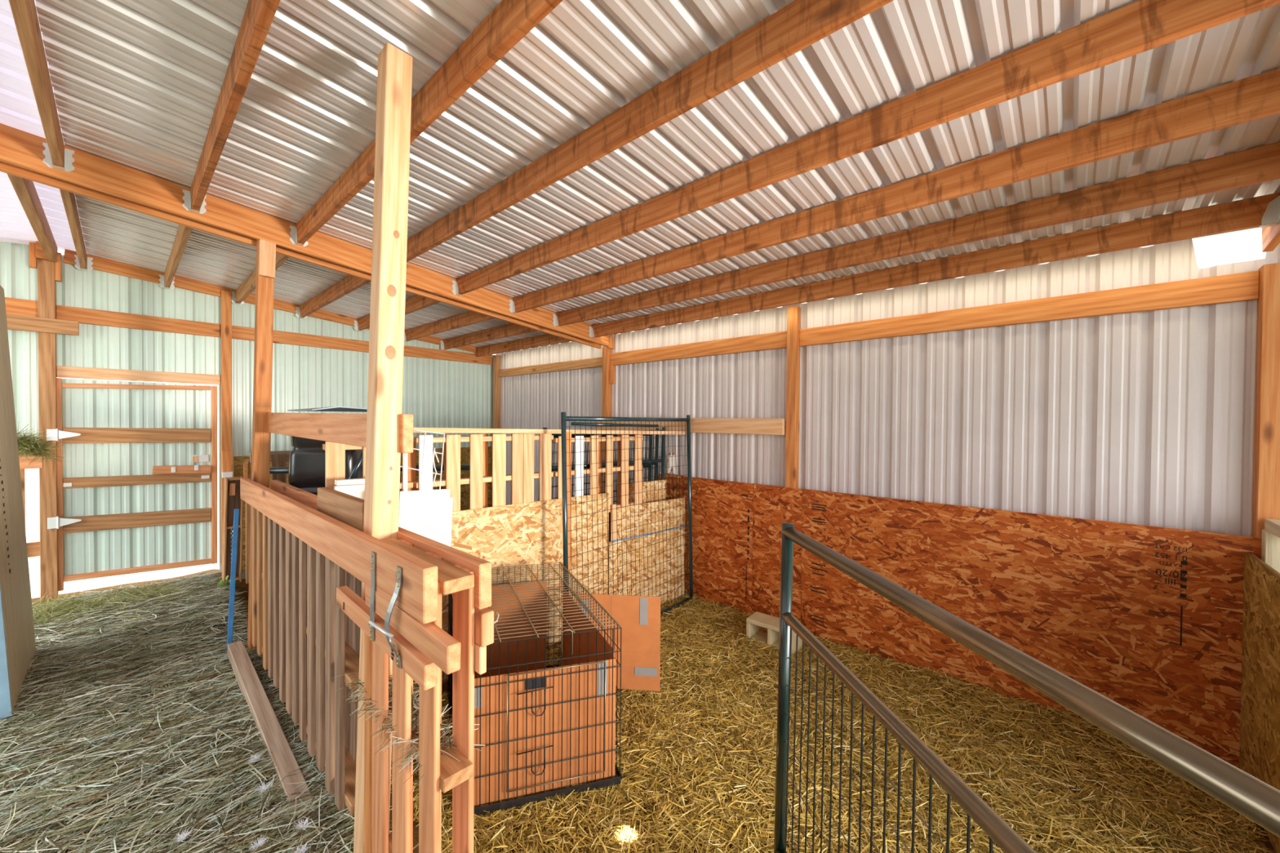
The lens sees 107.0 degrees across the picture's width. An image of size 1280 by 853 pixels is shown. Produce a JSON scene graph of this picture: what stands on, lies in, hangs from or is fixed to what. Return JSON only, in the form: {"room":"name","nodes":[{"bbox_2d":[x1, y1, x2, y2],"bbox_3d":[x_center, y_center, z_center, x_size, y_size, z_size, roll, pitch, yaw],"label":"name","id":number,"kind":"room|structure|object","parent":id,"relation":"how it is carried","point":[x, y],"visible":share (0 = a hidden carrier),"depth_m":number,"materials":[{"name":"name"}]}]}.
{"room":"farm building","nodes":[
{"label":"farm building","id":0,"kind":"room"},
{"bbox_2d":[25,456,219,598],"bbox_3d":[-0.015,1.890,0.025,60.000,0.001,60.000,1,1,42],"label":"ground","id":1,"kind":"structure","parent":0,"point":[32,475],"depth_m":5.87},
{"bbox_2d":[0,241,493,578],"bbox_3d":[-4.409,0.021,5.260,0.022,3.450,6.230,1,1,42],"label":"wall","id":2,"kind":"structure","parent":0,"point":[437,393],"depth_m":5.18,"materials":[{"name":"metal"}]},
{"bbox_2d":[4,297,37,316],"bbox_3d":[-5.898,-1.030,3.558,0.036,0.145,1.717,1,1,42],"label":"girt","id":3,"kind":"object","parent":2,"relation":"attached to","point":[14,306],"visible":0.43,"depth_m":4.11,"materials":[{"name":"brown wood"}]},
{"bbox_2d":[56,305,220,337],"bbox_3d":[-4.879,-1.025,4.676,0.036,0.140,1.110,1,1,42],"label":"girt","id":4,"kind":"object","parent":2,"relation":"attached to","point":[85,316],"visible":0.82,"depth_m":4.62,"materials":[{"name":"brown wood"}]},
{"bbox_2d":[56,365,220,385],"bbox_3d":[-4.883,-0.497,4.683,0.036,0.105,1.110,1,1,42],"label":"girt","id":5,"kind":"object","parent":2,"relation":"attached to","point":[62,371],"visible":1,"depth_m":4.61,"materials":[{"name":"brown wood"}]},
{"bbox_2d":[307,309,358,326],"bbox_3d":[-3.780,-1.339,5.843,0.038,0.141,0.532,1,1,42],"label":"plate","id":6,"kind":"object","parent":2,"relation":"attached to","point":[322,314],"depth_m":5.83,"materials":[{"name":"brown wood"}]},
{"bbox_2d":[231,325,492,364],"bbox_3d":[-3.393,-1.035,6.305,0.036,0.140,3.128,1,1,42],"label":"girt","id":7,"kind":"object","parent":2,"relation":"attached to","point":[237,332],"visible":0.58,"depth_m":5.93,"materials":[{"name":"brown wood"}]},
{"bbox_2d":[233,446,491,571],"bbox_3d":[-3.390,0.955,6.320,0.014,1.270,3.100,1,1,42],"label":"board","id":8,"kind":"object","parent":2,"relation":"attached to","point":[238,461],"visible":0.09,"depth_m":6.83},
{"bbox_2d":[0,568,1275,852],"bbox_3d":[-0.991,1.679,1.882,9.950,0.238,6.630,1,1,42],"label":"floor","id":9,"kind":"structure","parent":0,"point":[243,587],"depth_m":2.44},
{"bbox_2d":[29,240,62,603],"bbox_3d":[-5.255,-0.056,4.202,0.130,3.320,0.177,1,1,42],"label":"post","id":10,"kind":"object","parent":9,"relation":"on","point":[49,273],"visible":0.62,"depth_m":4.19,"materials":[{"name":"brown wood"}]},
{"bbox_2d":[18,452,43,469],"bbox_3d":[-5.185,0.280,3.790,0.040,0.140,0.510,1,1,42],"label":"board","id":11,"kind":"object","parent":10,"relation":"attached to","point":[26,464],"visible":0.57,"depth_m":3.92,"materials":[{"name":"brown wood"}]},
{"bbox_2d":[17,423,71,464],"bbox_3d":[-5.028,0.167,3.877,0.442,0.417,0.514,1,1,42],"label":"tuft","id":12,"kind":"object","parent":11,"relation":"on","point":[26,444],"visible":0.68,"depth_m":3.89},
{"bbox_2d":[6,173,57,262],"bbox_3d":[-4.312,-1.508,3.385,2.443,0.140,0.055,1,1,42],"label":"purlin","id":13,"kind":"structure","parent":10,"relation":"attached to","point":[24,188],"depth_m":3.26,"materials":[{"name":"brown wood"}]},
{"bbox_2d":[26,541,39,557],"bbox_3d":[-5.581,1.089,3.958,0.028,0.130,0.717,1,1,42],"label":"girt","id":14,"kind":"object","parent":10,"relation":"attached to","point":[33,548],"visible":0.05,"depth_m":4.19,"materials":[{"name":"brown wood"}]},
{"bbox_2d":[6,314,79,335],"bbox_3d":[-5.308,-0.887,4.057,0.036,0.125,0.650,1,1,42],"label":"girt","id":15,"kind":"object","parent":10,"relation":"attached to","point":[20,322],"visible":1,"depth_m":4.13,"materials":[{"name":"brown wood"}]},
{"bbox_2d":[46,377,217,591],"bbox_3d":[-4.893,0.523,4.643,0.116,1.925,1.141,1,1,42],"label":"door","id":16,"kind":"structure","parent":10,"relation":"attached to","point":[137,493],"depth_m":4.64,"materials":[{"name":"paint"}]},
{"bbox_2d":[31,577,185,635],"bbox_3d":[-4.559,1.505,3.827,1.325,0.344,1.500,0,1,-43],"label":"hay","id":17,"kind":"object","parent":9,"relation":"on","point":[45,610],"visible":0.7,"depth_m":3.97},
{"bbox_2d":[0,571,418,852],"bbox_3d":[-3.150,1.573,2.286,6.018,0.196,2.452,1,1,42],"label":"bedding","id":18,"kind":"object","parent":9,"relation":"on","point":[127,729],"visible":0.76,"depth_m":2.27,"materials":[{"name":"plant"}]},
{"bbox_2d":[0,284,35,720],"bbox_3d":[-3.758,0.323,2.789,1.059,2.444,0.163,1,1,42],"label":"plywood sheet","id":19,"kind":"object","parent":18,"relation":"on","point":[17,636],"visible":0.95,"depth_m":2.82,"materials":[{"name":"blue paint"}]},
{"bbox_2d":[226,508,239,650],"bbox_3d":[-2.821,1.080,3.283,0.023,1.011,0.089,0,1,4],"label":"batten","id":20,"kind":"object","parent":18,"relation":"on","point":[236,515],"visible":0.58,"depth_m":3.28,"materials":[{"name":"blue paint"}]},
{"bbox_2d":[227,640,336,852],"bbox_3d":[-1.927,1.542,2.447,2.104,0.182,0.075,1,1,43],"label":"board","id":21,"kind":"object","parent":18,"relation":"on","point":[274,739],"visible":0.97,"depth_m":2.38,"materials":[{"name":"wood"}]},
{"bbox_2d":[251,506,361,814],"bbox_3d":[-1.820,0.945,2.518,2.114,1.064,0.116,1,1,43],"label":"wooden fence","id":22,"kind":"object","parent":18,"relation":"on","point":[304,640],"visible":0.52,"depth_m":2.12,"materials":[{"name":"brown wood"}]},
{"bbox_2d":[240,477,438,624],"bbox_3d":[-1.628,0.427,2.232,3.000,0.141,0.039,0,0,43],"label":"fence rail","id":23,"kind":"object","parent":22,"relation":"attached to","point":[349,548],"visible":1,"depth_m":1.56,"materials":[{"name":"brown wood"}]},
{"bbox_2d":[336,551,461,690],"bbox_3d":[-0.763,0.522,1.397,0.857,0.282,0.065,1,1,42],"label":"plank","id":24,"kind":"object","parent":23,"relation":"attached to","point":[415,647],"visible":1,"depth_m":1.29,"materials":[{"name":"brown wood"}]},
{"bbox_2d":[317,487,364,532],"bbox_3d":[-1.232,0.381,1.964,0.595,0.199,0.038,1,1,42],"label":"plank","id":25,"kind":"object","parent":22,"relation":"on","point":[348,509],"visible":0.44,"depth_m":1.92,"materials":[{"name":"brown wood"}]},
{"bbox_2d":[364,537,474,852],"bbox_3d":[-0.697,0.998,1.469,0.581,1.195,0.119,1,1,42],"label":"wooden gate","id":26,"kind":"object","parent":18,"relation":"on","point":[439,775],"visible":0.71,"depth_m":1.38,"materials":[{"name":"brown wood"}]},
{"bbox_2d":[329,673,484,793],"bbox_3d":[-0.776,0.921,1.550,0.773,0.152,0.269,1,1,42],"label":"hay","id":27,"kind":"object","parent":26,"relation":"on","point":[414,701],"visible":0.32,"depth_m":1.46},
{"bbox_2d":[474,642,486,675],"bbox_3d":[-0.458,0.650,1.339,0.062,0.078,0.021,1,1,42],"label":"wood block","id":28,"kind":"object","parent":26,"relation":"attached to","point":[480,653],"visible":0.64,"depth_m":1.32,"materials":[{"name":"brown wood"}]},
{"bbox_2d":[474,606,493,647],"bbox_3d":[-0.448,0.563,1.341,0.072,0.092,0.038,1,1,42],"label":"wood block","id":29,"kind":"object","parent":26,"relation":"attached to","point":[483,618],"visible":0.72,"depth_m":1.32,"materials":[{"name":"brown wood"}]},
{"bbox_2d":[220,289,232,544],"bbox_3d":[-4.414,0.074,5.065,0.105,3.050,0.090,1,1,42],"label":"post","id":30,"kind":"object","parent":9,"relation":"on","point":[225,295],"visible":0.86,"depth_m":5.07,"materials":[{"name":"brown wood"}]},
{"bbox_2d":[222,476,243,582],"bbox_3d":[-4.028,1.022,4.689,0.140,1.032,0.156,1,1,42],"label":"post","id":31,"kind":"object","parent":9,"relation":"on","point":[232,500],"visible":0.87,"depth_m":4.69,"materials":[{"name":"brown wood"}]},
{"bbox_2d":[245,477,251,583],"bbox_3d":[-3.850,1.023,4.706,0.101,1.033,0.134,0,1,-39],"label":"plank","id":32,"kind":"object","parent":9,"relation":"on","point":[247,505],"visible":0.24,"depth_m":4.67,"materials":[{"name":"brown wood"}]},
{"bbox_2d":[247,239,275,650],"bbox_3d":[-2.632,0.156,3.298,0.125,2.962,0.149,1,1,42],"label":"post","id":33,"kind":"object","parent":9,"relation":"on","point":[265,250],"visible":0.66,"depth_m":3.28,"materials":[{"name":"brown wood"}]},
{"bbox_2d":[268,412,413,453],"bbox_3d":[-1.776,-0.003,2.579,2.560,0.140,0.040,2,1,43],"label":"wooden board","id":34,"kind":"object","parent":33,"relation":"attached to","point":[337,428],"visible":0.74,"depth_m":2.26,"materials":[{"name":"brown wood"}]},
{"bbox_2d":[287,406,367,412],"bbox_3d":[-1.798,-0.103,2.872,0.570,0.026,0.440,1,1,42],"label":"metal sheet","id":35,"kind":"object","parent":34,"relation":"on","point":[331,408],"visible":0.76,"depth_m":2.72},
{"bbox_2d":[270,464,470,474],"bbox_3d":[-2.238,0.362,4.047,1.649,0.125,0.050,0,1,-42],"label":"rail","id":36,"kind":"object","parent":33,"relation":"attached to","point":[273,470],"visible":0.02,"depth_m":3.88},
{"bbox_2d":[249,450,290,524],"bbox_3d":[-3.040,0.867,4.295,0.072,1.305,0.760,1,1,42],"label":"wooden pallet","id":37,"kind":"object","parent":9,"relation":"on","point":[278,458],"visible":0.12,"depth_m":4.13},
{"bbox_2d":[288,435,362,495],"bbox_3d":[-2.185,0.834,3.352,0.426,1.750,0.395,0,1,-16],"label":"plastic tub","id":38,"kind":"object","parent":9,"relation":"on","point":[306,471],"visible":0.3,"depth_m":3.15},
{"bbox_2d":[330,478,364,499],"bbox_3d":[-1.642,0.998,2.756,0.170,1.406,0.280,1,1,42],"label":"box","id":39,"kind":"object","parent":9,"relation":"on","point":[357,491],"visible":0.1,"depth_m":2.65,"materials":[{"name":"white plastic"}]},
{"bbox_2d":[353,42,413,852],"bbox_3d":[-0.933,0.158,1.718,0.090,3.026,0.091,1,-1,42],"label":"post","id":40,"kind":"object","parent":9,"relation":"on","point":[394,75],"visible":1,"depth_m":1.69,"materials":[{"name":"brown wood"}]},
{"bbox_2d":[270,480,491,609],"bbox_3d":[-1.496,0.440,2.318,2.920,0.125,0.039,0,0,43],"label":"fence rail","id":41,"kind":"object","parent":40,"relation":"attached to","point":[482,568],"visible":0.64,"depth_m":1.46,"materials":[{"name":"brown wood"}]},
{"bbox_2d":[493,355,500,434],"bbox_3d":[-2.255,0.284,7.451,0.089,2.800,0.084,1,1,42],"label":"post","id":42,"kind":"object","parent":9,"relation":"on","point":[496,358],"visible":0.42,"depth_m":7.41,"materials":[{"name":"brown wood"}]},
{"bbox_2d":[413,493,608,692],"bbox_3d":[-0.920,1.176,3.619,1.709,1.178,0.015,0,1,-42],"label":"board","id":43,"kind":"object","parent":9,"relation":"on","point":[529,533],"visible":0.4,"depth_m":3.70,"materials":[{"name":"wood"}]},
{"bbox_2d":[322,441,445,491],"bbox_3d":[-1.591,0.377,3.101,0.804,0.580,0.121,0,1,-42],"label":"wooden pallet","id":44,"kind":"object","parent":43,"relation":"attached to","point":[335,453],"visible":0.17,"depth_m":2.85,"materials":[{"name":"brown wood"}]},
{"bbox_2d":[413,433,553,511],"bbox_3d":[-1.119,0.400,3.521,1.046,0.690,0.121,0,1,-42],"label":"wooden pallet","id":45,"kind":"object","parent":43,"relation":"attached to","point":[522,475],"visible":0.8,"depth_m":3.50,"materials":[{"name":"brown wood"}]},
{"bbox_2d":[413,426,684,434],"bbox_3d":[-0.594,0.042,3.912,2.755,0.036,0.085,1,0,-42],"label":"cap rail","id":46,"kind":"object","parent":45,"relation":"on","point":[466,430],"visible":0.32,"depth_m":3.62,"materials":[{"name":"brown wood"}]},
{"bbox_2d":[570,422,658,427],"bbox_3d":[-0.202,-0.015,4.394,1.026,0.050,0.030,0,1,-42],"label":"tube","id":47,"kind":"object","parent":46,"relation":"on","point":[580,424],"visible":0.94,"depth_m":4.32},
{"bbox_2d":[551,434,643,512],"bbox_3d":[-0.357,0.419,4.200,0.955,0.685,0.121,0,1,-42],"label":"wooden pallet","id":48,"kind":"object","parent":43,"relation":"attached to","point":[596,468],"visible":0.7,"depth_m":4.20,"materials":[{"name":"brown wood"}]},
{"bbox_2d":[628,479,665,503],"bbox_3d":[0.056,0.692,4.683,0.563,0.293,0.015,0,1,-42],"label":"board","id":49,"kind":"object","parent":48,"relation":"attached to","point":[652,495],"visible":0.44,"depth_m":4.72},
{"bbox_2d":[566,431,571,595],"bbox_3d":[-0.593,0.894,3.882,0.060,1.700,0.016,0,1,-42],"label":"strip","id":50,"kind":"object","parent":9,"relation":"on","point":[568,450],"visible":0.28,"depth_m":3.88,"materials":[{"name":"black metal"}]},
{"bbox_2d":[537,429,652,557],"bbox_3d":[-0.398,0.877,4.585,1.393,1.684,0.103,0,1,-39],"label":"panel","id":51,"kind":"object","parent":9,"relation":"on","point":[651,436],"visible":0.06,"depth_m":4.66,"materials":[{"name":"metal"}]},
{"bbox_2d":[542,426,665,531],"bbox_3d":[-0.305,0.864,4.494,1.541,1.714,0.099,0,1,-41],"label":"panel","id":52,"kind":"object","parent":9,"relation":"on","point":[656,460],"visible":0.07,"depth_m":4.80,"materials":[{"name":"metal"}]},
{"bbox_2d":[551,428,658,544],"bbox_3d":[-0.351,0.870,4.540,1.467,1.699,0.101,0,1,-40],"label":"panel","id":53,"kind":"object","parent":9,"relation":"on","point":[655,448],"visible":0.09,"depth_m":4.85,"materials":[{"name":"metal"}]},
{"bbox_2d":[601,346,612,559],"bbox_3d":[-0.410,0.380,5.769,0.089,2.680,0.084,1,1,42],"label":"post","id":54,"kind":"object","parent":9,"relation":"on","point":[606,385],"visible":0.26,"depth_m":5.73,"materials":[{"name":"brown wood"}]},
{"bbox_2d":[595,417,784,435],"bbox_3d":[0.367,-0.016,4.973,2.420,0.145,0.038,1,1,42],"label":"girt","id":55,"kind":"object","parent":54,"relation":"attached to","point":[714,425],"visible":0.62,"depth_m":4.56,"materials":[{"name":"brown wood"}]},
{"bbox_2d":[560,412,693,615],"bbox_3d":[-0.028,0.818,4.162,0.097,1.860,1.670,1,1,41],"label":"panel","id":56,"kind":"object","parent":9,"relation":"on","point":[563,418],"visible":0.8,"depth_m":4.10,"materials":[{"name":"metal"}]},
{"bbox_2d":[657,473,753,615],"bbox_3d":[0.615,1.141,4.770,1.155,1.242,0.016,1,1,42],"label":"board","id":57,"kind":"object","parent":9,"relation":"on","point":[722,511],"visible":0.68,"depth_m":4.61,"materials":[{"name":"brown"}]},
{"bbox_2d":[657,473,681,478],"bbox_3d":[0.328,0.523,5.047,0.300,0.018,0.105,1,1,42],"label":"board","id":58,"kind":"object","parent":57,"relation":"attached to","point":[670,475],"visible":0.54,"depth_m":4.99,"materials":[{"name":"brown wood"}]},
{"bbox_2d":[660,450,676,474],"bbox_3d":[0.318,0.383,5.083,0.197,0.266,0.165,1,1,42],"label":"cat","id":59,"kind":"object","parent":58,"relation":"on","point":[674,463],"visible":0.77,"depth_m":5.01},
{"bbox_2d":[751,484,802,622],"bbox_3d":[1.215,1.153,4.224,0.463,1.242,0.014,1,1,42],"label":"board","id":60,"kind":"object","parent":9,"relation":"on","point":[773,505],"visible":0.7,"depth_m":4.24,"materials":[{"name":"wood"}]},
{"bbox_2d":[785,306,800,488],"bbox_3d":[1.340,0.355,4.173,0.089,2.800,0.084,1,1,42],"label":"post","id":61,"kind":"object","parent":9,"relation":"on","point":[793,313],"visible":0.58,"depth_m":4.13,"materials":[{"name":"brown wood"}]},
{"bbox_2d":[390,591,1276,852],"bbox_3d":[0.726,1.748,2.583,3.723,0.164,3.183,1,1,42],"label":"bedding","id":62,"kind":"object","parent":9,"relation":"on","point":[1240,842],"visible":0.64,"depth_m":2.40,"materials":[{"name":"plant"}]},
{"bbox_2d":[400,429,444,698],"bbox_3d":[-1.315,0.875,2.875,0.017,1.714,0.270,1,1,42],"label":"grid","id":63,"kind":"object","parent":62,"relation":"on","point":[425,432],"visible":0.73,"depth_m":2.87,"materials":[{"name":"white paint"}]},
{"bbox_2d":[474,581,546,678],"bbox_3d":[-0.943,1.400,3.227,0.605,0.640,0.005,0,1,-17],"label":"cardboard sheet","id":64,"kind":"object","parent":62,"relation":"on","point":[540,642],"visible":0.3,"depth_m":3.26,"materials":[{"name":"cardboard"}]},
{"bbox_2d":[446,561,622,815],"bbox_3d":[-0.691,1.354,2.764,0.755,0.809,1.281,0,1,-25],"label":"dog crate","id":65,"kind":"object","parent":62,"relation":"on","point":[508,804],"visible":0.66,"depth_m":2.30,"materials":[{"name":"metal"}]},
{"bbox_2d":[474,658,615,805],"bbox_3d":[-0.462,1.444,2.253,0.710,0.585,0.009,0,1,-17],"label":"cardboard sheet","id":66,"kind":"object","parent":65,"relation":"in","point":[494,749],"visible":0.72,"depth_m":2.25,"materials":[{"name":"brown cardboard"}]},
{"bbox_2d":[577,593,660,691],"bbox_3d":[-0.137,1.362,2.994,0.529,0.595,0.009,1,1,5],"label":"cardboard sheet","id":67,"kind":"object","parent":65,"relation":"attached to","point":[638,617],"visible":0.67,"depth_m":2.98,"materials":[{"name":"brown cardboard"}]},
{"label":"board","id":68,"kind":"object","parent":65,"relation":"on","visible":0},
{"bbox_2d":[398,488,449,545],"bbox_3d":[-1.177,0.564,2.580,0.012,0.449,0.294,1,1,42],"label":"board","id":69,"kind":"object","parent":68,"relation":"on","point":[424,513],"visible":0.52,"depth_m":2.58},
{"bbox_2d":[447,497,453,546],"bbox_3d":[-1.164,0.611,2.626,0.012,0.429,0.262,1,1,42],"label":"board","id":70,"kind":"object","parent":68,"relation":"on","point":[451,505],"visible":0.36,"depth_m":2.70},
{"bbox_2d":[562,588,614,666],"bbox_3d":[-0.332,1.420,2.811,0.005,0.620,0.960,0,1,-25],"label":"cardboard sheet","id":71,"kind":"object","parent":62,"relation":"on","point":[592,635],"visible":0.44,"depth_m":2.86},
{"bbox_2d":[608,526,684,604],"bbox_3d":[0.090,1.388,4.519,0.975,0.746,0.018,0,1,-42],"label":"board","id":72,"kind":"object","parent":62,"relation":"on","point":[643,575],"depth_m":4.51,"materials":[{"name":"wood"}]},
{"bbox_2d":[610,497,684,541],"bbox_3d":[0.100,0.871,4.520,0.955,0.291,0.015,0,1,-42],"label":"board","id":73,"kind":"object","parent":72,"relation":"on","point":[677,511],"visible":0.9,"depth_m":4.50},
{"bbox_2d":[746,611,802,654],"bbox_3d":[1.086,1.673,3.840,0.400,0.190,0.190,1,1,39],"label":"concrete block","id":74,"kind":"object","parent":62,"relation":"on","point":[757,620],"visible":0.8,"depth_m":3.83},
{"bbox_2d":[773,522,1279,852],"bbox_3d":[0.630,1.069,0.665,0.073,1.396,2.216,0,1,-6],"label":"gate","id":75,"kind":"object","parent":62,"relation":"on","point":[1253,798],"visible":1,"depth_m":0.97,"materials":[{"name":"grey metal"}]},
{"bbox_2d":[800,488,1262,768],"bbox_3d":[2.288,1.174,3.244,2.440,1.242,0.016,1,1,42],"label":"board","id":76,"kind":"object","parent":9,"relation":"on","point":[1148,619],"visible":0.88,"depth_m":2.96,"materials":[{"name":"brown"}]},
{"bbox_2d":[1239,551,1279,852],"bbox_3d":[2.679,1.232,1.963,0.026,1.165,1.300,1,1,42],"label":"board","id":77,"kind":"object","parent":9,"relation":"on","point":[1260,713],"visible":0.88,"depth_m":2.20,"materials":[{"name":"wood"}]},
{"bbox_2d":[1251,262,1279,537],"bbox_3d":[3.238,0.483,2.442,0.092,2.620,0.084,1,1,42],"label":"post","id":78,"kind":"object","parent":9,"relation":"on","point":[1266,461],"visible":0.4,"depth_m":2.42,"materials":[{"name":"brown wood"}]},
{"bbox_2d":[1261,518,1279,573],"bbox_3d":[2.925,1.130,2.090,0.100,1.330,0.820,1,1,42],"label":"wooden pallet","id":79,"kind":"object","parent":9,"relation":"on","point":[1270,544],"visible":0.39,"depth_m":2.35,"materials":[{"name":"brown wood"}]},
{"bbox_2d":[0,0,1279,354],"bbox_3d":[-1.018,-1.319,1.786,9.950,0.508,7.280,1,1,42],"label":"ceiling","id":80,"kind":"structure","parent":0,"point":[136,84],"depth_m":2.10,"materials":[{"name":"white"}]},
{"bbox_2d":[8,0,74,171],"bbox_3d":[-1.392,-1.436,0.964,4.798,0.143,0.109,1,1,42],"label":"purlin","id":81,"kind":"object","parent":80,"relation":"attached to","point":[24,14],"visible":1,"depth_m":1.94,"materials":[{"name":"brown wood"}]},
{"bbox_2d":[59,189,93,271],"bbox_3d":[-4.198,-1.492,3.523,2.461,0.143,0.109,1,1,42],"label":"purlin","id":82,"kind":"object","parent":80,"relation":"attached to","point":[82,261],"visible":0.52,"depth_m":3.50,"materials":[{"name":"brown wood"}]},
{"bbox_2d":[86,253,164,283],"bbox_3d":[-4.942,-1.506,4.565,0.038,0.165,0.499,1,1,42],"label":"plate","id":83,"kind":"object","parent":80,"relation":"attached to","point":[104,264],"depth_m":4.54,"materials":[{"name":"brown wood"}]},
{"bbox_2d":[159,224,192,288],"bbox_3d":[-3.835,-1.439,3.923,2.461,0.143,0.109,1,1,42],"label":"purlin","id":84,"kind":"object","parent":80,"relation":"attached to","point":[183,234],"visible":0.56,"depth_m":3.91,"materials":[{"name":"brown wood"}]},
{"bbox_2d":[173,275,235,297],"bbox_3d":[-4.566,-1.457,4.979,0.038,0.148,0.481,1,1,42],"label":"plate","id":85,"kind":"object","parent":80,"relation":"attached to","point":[182,282],"depth_m":4.93,"materials":[{"name":"brown wood"}]},
{"bbox_2d":[182,0,279,213],"bbox_3d":[-1.028,-1.384,1.364,4.798,0.143,0.109,1,1,42],"label":"purlin","id":86,"kind":"object","parent":80,"relation":"attached to","point":[259,15],"visible":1,"depth_m":1.92,"materials":[{"name":"wood"}]},
{"bbox_2d":[231,253,288,304],"bbox_3d":[-3.468,-1.386,4.327,2.461,0.143,0.109,1,1,42],"label":"purlin","id":87,"kind":"object","parent":80,"relation":"attached to","point":[247,286],"visible":0.52,"depth_m":4.66,"materials":[{"name":"brown wood"}]},
{"bbox_2d":[273,298,299,313],"bbox_3d":[-4.098,-1.389,5.492,0.038,0.127,0.239,1,1,42],"label":"plate","id":88,"kind":"object","parent":80,"relation":"attached to","point":[277,304],"depth_m":5.47,"materials":[{"name":"brown wood"}]},
{"bbox_2d":[0,160,601,348],"bbox_3d":[-2.339,-1.312,3.709,0.038,0.761,5.560,1,1,42],"label":"rafter","id":89,"kind":"object","parent":80,"relation":"attached to","point":[5,167],"visible":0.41,"depth_m":3.17,"materials":[{"name":"brown wood"}]},
{"bbox_2d":[0,123,608,346],"bbox_3d":[-2.245,-1.318,3.623,0.038,0.745,5.558,1,1,42],"label":"rafter","id":90,"kind":"object","parent":80,"relation":"attached to","point":[19,148],"visible":0.69,"depth_m":3.11,"materials":[{"name":"brown wood"}]},
{"bbox_2d":[295,275,370,318],"bbox_3d":[-3.081,-1.331,4.752,2.461,0.143,0.109,1,1,42],"label":"purlin","id":91,"kind":"object","parent":80,"relation":"attached to","point":[348,284],"visible":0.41,"depth_m":4.75,"materials":[{"name":"wood"}]},
{"bbox_2d":[354,294,439,331],"bbox_3d":[-2.670,-1.272,5.204,2.461,0.143,0.109,1,1,42],"label":"purlin","id":92,"kind":"object","parent":80,"relation":"attached to","point":[415,303],"visible":0.51,"depth_m":4.90,"materials":[{"name":"wood"}]},
{"bbox_2d":[289,0,562,246],"bbox_3d":[-0.662,-1.331,1.767,4.798,0.143,0.109,1,1,42],"label":"purlin","id":93,"kind":"object","parent":80,"relation":"attached to","point":[509,21],"visible":1,"depth_m":1.80,"materials":[{"name":"wood"}]},
{"bbox_2d":[404,311,494,341],"bbox_3d":[-2.280,-1.215,5.633,2.461,0.143,0.109,1,1,42],"label":"purlin","id":94,"kind":"object","parent":80,"relation":"attached to","point":[469,317],"visible":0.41,"depth_m":5.63,"materials":[{"name":"wood"}]},
{"bbox_2d":[440,323,536,350],"bbox_3d":[-1.923,-1.164,6.025,2.461,0.143,0.109,1,1,42],"label":"purlin","id":95,"kind":"object","parent":80,"relation":"attached to","point":[508,330],"visible":0.6,"depth_m":6.04,"materials":[{"name":"wood"}]},
{"bbox_2d":[475,333,572,356],"bbox_3d":[-1.577,-1.114,6.400,2.453,0.143,0.109,1,1,42],"label":"purlin","id":96,"kind":"object","parent":80,"relation":"attached to","point":[544,340],"visible":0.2,"depth_m":6.41,"materials":[{"name":"wood"}]},
{"bbox_2d":[406,0,893,262],"bbox_3d":[-0.275,-1.275,2.193,4.798,0.143,0.109,1,1,42],"label":"purlin","id":97,"kind":"object","parent":80,"relation":"attached to","point":[799,24],"visible":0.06,"depth_m":1.81,"materials":[{"name":"wood"}]},
{"bbox_2d":[452,0,1279,296],"bbox_3d":[0.136,-1.216,2.644,4.798,0.143,0.109,1,1,42],"label":"purlin","id":98,"kind":"object","parent":80,"relation":"attached to","point":[1140,26],"visible":1,"depth_m":1.76,"materials":[{"name":"wood"}]},
{"bbox_2d":[509,67,1279,313],"bbox_3d":[0.526,-1.160,3.074,4.798,0.143,0.109,1,1,42],"label":"purlin","id":99,"kind":"object","parent":80,"relation":"attached to","point":[1257,96],"visible":1,"depth_m":2.12,"materials":[{"name":"wood"}]},
{"bbox_2d":[552,141,1279,327],"bbox_3d":[0.883,-1.108,3.466,4.798,0.143,0.109,1,1,42],"label":"purlin","id":100,"kind":"object","parent":80,"relation":"attached to","point":[1260,164],"visible":1,"depth_m":2.53,"materials":[{"name":"wood"}]},
{"bbox_2d":[589,192,1279,337],"bbox_3d":[1.226,-1.059,3.844,4.798,0.143,0.109,1,1,42],"label":"purlin","id":101,"kind":"object","parent":80,"relation":"attached to","point":[1264,211],"visible":1,"depth_m":2.90,"materials":[{"name":"wood"}]},
{"bbox_2d":[1262,221,1279,252],"bbox_3d":[1.330,-1.247,0.363,0.036,0.745,5.558,1,1,42],"label":"rafter","id":102,"kind":"object","parent":80,"relation":"attached to","point":[1271,234],"visible":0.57,"depth_m":2.33,"materials":[{"name":"brown wood"}]},
{"bbox_2d":[495,238,1279,536],"bbox_3d":[1.322,0.360,4.270,9.790,2.888,0.028,1,1,42],"label":"wall","id":103,"kind":"structure","parent":0,"point":[1146,418],"depth_m":3.27,"materials":[{"name":"metal"}]},
{"bbox_2d":[498,356,602,377],"bbox_3d":[-1.307,-0.813,6.613,2.406,0.116,0.037,1,1,42],"label":"girt","id":104,"kind":"object","parent":103,"relation":"attached to","point":[596,362],"visible":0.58,"depth_m":6.47,"materials":[{"name":"brown wood"}]},
{"bbox_2d":[609,330,786,365],"bbox_3d":[0.490,-0.792,4.973,2.277,0.146,0.037,1,1,42],"label":"girt","id":105,"kind":"object","parent":103,"relation":"attached to","point":[775,340],"visible":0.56,"depth_m":4.80,"materials":[{"name":"brown wood"}]},
{"bbox_2d":[799,271,1259,346],"bbox_3d":[2.314,-0.756,3.310,2.478,0.146,0.037,1,1,42],"label":"girt","id":106,"kind":"object","parent":103,"relation":"attached to","point":[1241,286],"visible":1,"depth_m":2.99,"materials":[{"name":"brown wood"}]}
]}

